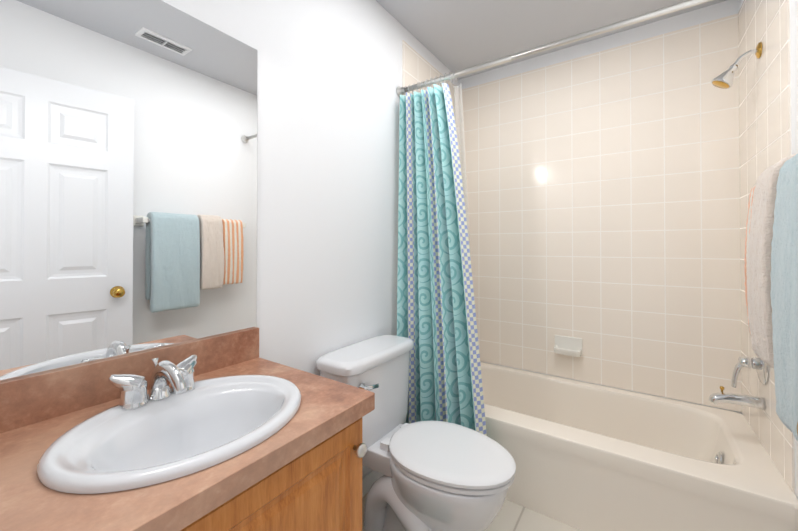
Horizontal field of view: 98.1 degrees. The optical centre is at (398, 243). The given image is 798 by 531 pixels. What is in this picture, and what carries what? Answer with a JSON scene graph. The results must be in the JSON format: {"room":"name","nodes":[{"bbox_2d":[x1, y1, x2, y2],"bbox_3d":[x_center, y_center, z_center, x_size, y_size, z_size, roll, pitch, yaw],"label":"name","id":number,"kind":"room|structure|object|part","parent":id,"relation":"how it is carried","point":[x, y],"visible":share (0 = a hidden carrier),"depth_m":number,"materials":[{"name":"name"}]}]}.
{"room":"bathroom","nodes":[
{"label":"bathroom","id":0,"kind":"room"},
{"bbox_2d":[0,0,458,476],"bbox_3d":[-0.281,-0.016,1.598,0.106,2.440,2.660,0,-1,34],"label":"wall","id":1,"kind":"structure","parent":0,"point":[128,176],"depth_m":1.03,"materials":[{"name":"white paint"}]},
{"bbox_2d":[362,470,382,496],"bbox_3d":[-0.239,1.161,1.552,0.012,0.085,0.929,0,-1,34],"label":"baseboard","id":2,"kind":"structure","parent":1,"relation":"attached to","point":[370,478],"depth_m":1.68,"materials":[{"name":"white paint"}]},
{"bbox_2d":[402,40,454,111],"bbox_3d":[0.238,0.032,2.266,0.006,2.356,0.770,0,-1,34],"label":"wall tile","id":3,"kind":"structure","parent":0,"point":[417,67],"depth_m":2.08,"materials":[{"name":"beige tile"}]},
{"bbox_2d":[396,0,712,435],"bbox_3d":[0.629,0.075,1.496,1.517,1.905,0.210,0,-1,34],"label":"rail","id":4,"kind":"object","parent":3,"relation":"attached to","point":[436,319],"visible":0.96,"depth_m":1.74,"materials":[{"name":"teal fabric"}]},
{"bbox_2d":[397,83,486,435],"bbox_3d":[0.218,0.115,1.735,0.493,1.830,0.141,0,-1,34],"label":"curtain","id":5,"kind":"object","parent":4,"relation":"hanging from","point":[436,303],"depth_m":1.75,"materials":[{"name":"fabric"}]},
{"bbox_3d":[0.628,-0.847,1.504,1.517,0.060,0.060,0,-1,34],"label":"rod","id":6,"kind":"part","parent":4,"relation":"part of","materials":[{"name":"silver metal"}]},
{"bbox_2d":[362,493,581,530],"bbox_3d":[0.385,1.250,1.131,1.720,0.100,2.660,0,-1,34],"label":"floor","id":7,"kind":"structure","parent":0,"point":[511,516],"depth_m":1.50,"materials":[{"name":"tile"}]},
{"bbox_2d":[0,327,374,530],"bbox_3d":[-0.491,0.738,0.718,0.542,0.916,0.778,0,-1,34],"label":"bathroom vanity","id":8,"kind":"object","parent":7,"relation":"on","point":[232,431],"visible":1,"depth_m":0.73,"materials":[{"name":"brown wood"}]},
{"bbox_2d":[108,355,197,410],"bbox_3d":[-0.550,0.329,0.824,0.156,0.095,0.192,0,-1,34],"label":"faucet","id":9,"kind":"object","parent":8,"relation":"on","point":[183,391],"depth_m":0.81,"materials":[{"name":"silver metal"}]},
{"bbox_2d":[37,375,300,493],"bbox_3d":[-0.446,0.444,0.756,0.402,0.154,0.478,0,-1,34],"label":"sink","id":10,"kind":"object","parent":8,"relation":"in","point":[163,441],"depth_m":0.73,"materials":[{"name":"white ceramic"}]},
{"bbox_3d":[-0.235,0.754,0.681,0.018,0.633,0.485,0,-1,34],"label":"door","id":11,"kind":"part","parent":8,"relation":"part of","materials":[{"name":"brown wood"}]},
{"bbox_2d":[316,335,515,530],"bbox_3d":[0.084,0.828,1.377,0.739,0.747,0.496,0,-1,34],"label":"toilet","id":12,"kind":"object","parent":7,"relation":"on","point":[441,476],"visible":0.92,"depth_m":1.31,"materials":[{"name":"white ceramic"}]},
{"bbox_3d":[-0.132,0.673,1.526,0.194,0.340,0.464,0,-1,34],"label":"tank","id":13,"kind":"part","parent":12,"relation":"part of","materials":[{"name":"white ceramic"}]},
{"bbox_3d":[-0.130,0.480,1.526,0.220,0.047,0.496,0,-1,34],"label":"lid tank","id":14,"kind":"part","parent":12,"relation":"part of","materials":[{"name":"white ceramic"}]},
{"bbox_3d":[-0.117,0.559,1.354,0.028,0.038,0.093,0,-1,34],"label":"lever","id":15,"kind":"part","parent":12,"relation":"part of","materials":[{"name":"silver metal"}]},
{"bbox_3d":[0.183,0.791,1.309,0.499,0.047,0.368,0,-1,34],"label":"seat","id":16,"kind":"part","parent":12,"relation":"part of","materials":[{"name":"white plastic"}]},
{"bbox_2d":[480,362,797,530],"bbox_3d":[0.865,1.023,1.833,1.516,0.365,0.758,0,-1,34],"label":"bathtub","id":17,"kind":"object","parent":7,"relation":"on","point":[589,457],"visible":0.69,"depth_m":1.49,"materials":[{"name":"white ceramic"}]},
{"bbox_2d":[376,0,726,78],"bbox_3d":[0.385,-1.290,1.153,1.720,0.100,2.660,0,-1,34],"label":"ceiling","id":18,"kind":"structure","parent":0,"point":[452,36],"depth_m":1.94,"materials":[{"name":"grey paint"}]},
{"bbox_2d":[459,0,741,413],"bbox_3d":[1.109,-0.011,2.198,1.520,2.440,0.100,0,-1,34],"label":"wall","id":19,"kind":"structure","parent":0,"point":[697,16],"depth_m":2.04,"materials":[{"name":"white paint"}]},
{"bbox_2d":[462,14,741,411],"bbox_3d":[1.079,-0.152,2.155,1.508,1.990,0.006,0,-1,34],"label":"wall tile","id":20,"kind":"structure","parent":19,"relation":"attached to","point":[603,190],"depth_m":2.02,"materials":[{"name":"beige tile"}]},
{"bbox_2d":[739,0,797,498],"bbox_3d":[1.054,-0.024,0.684,0.100,2.440,2.660,0,-1,34],"label":"wall","id":21,"kind":"structure","parent":0,"point":[794,56],"depth_m":1.14,"materials":[{"name":"white paint"}]},
{"bbox_2d":[738,0,794,492],"bbox_3d":[1.511,-0.159,1.447,0.006,1.990,0.685,0,-1,34],"label":"wall tile","id":22,"kind":"structure","parent":21,"relation":"attached to","point":[765,133],"depth_m":1.40,"materials":[{"name":"beige tile"}]},
{"bbox_2d":[554,42,768,409],"bbox_3d":[1.240,-0.064,1.797,0.157,1.524,0.958,0,-1,-34],"label":"fittings","id":23,"kind":"object","parent":22,"relation":"attached to","point":[568,346],"visible":1,"depth_m":1.46,"materials":[{"name":"silver metal"}]},
{"bbox_3d":[1.423,0.556,1.468,0.169,0.278,0.160,0,-1,34],"label":"spout","id":24,"kind":"part","parent":23,"relation":"part of","materials":[{"name":"silver metal"}]},
{"bbox_2d":[744,153,797,440],"bbox_3d":[0.955,0.101,0.793,0.186,0.630,0.706,0,-1,34],"label":"towel rail","id":25,"kind":"object","parent":21,"relation":"attached to","point":[771,267],"visible":1,"depth_m":0.79,"materials":[{"name":"blue fabric"}]},
{"bbox_2d":[747,153,796,368],"bbox_3d":[0.974,0.047,0.855,0.147,0.520,0.154,0,-1,34],"label":"towel","id":26,"kind":"object","parent":25,"relation":"hanging from","point":[759,268],"depth_m":0.85,"materials":[{"name":"fabric"}]},
{"bbox_2d":[770,153,797,440],"bbox_3d":[0.849,0.103,0.669,0.132,0.624,0.287,0,-1,34],"label":"towel","id":27,"kind":"object","parent":25,"relation":"hanging from","point":[784,179],"depth_m":0.74,"materials":[{"name":"blue fabric"}]}
]}

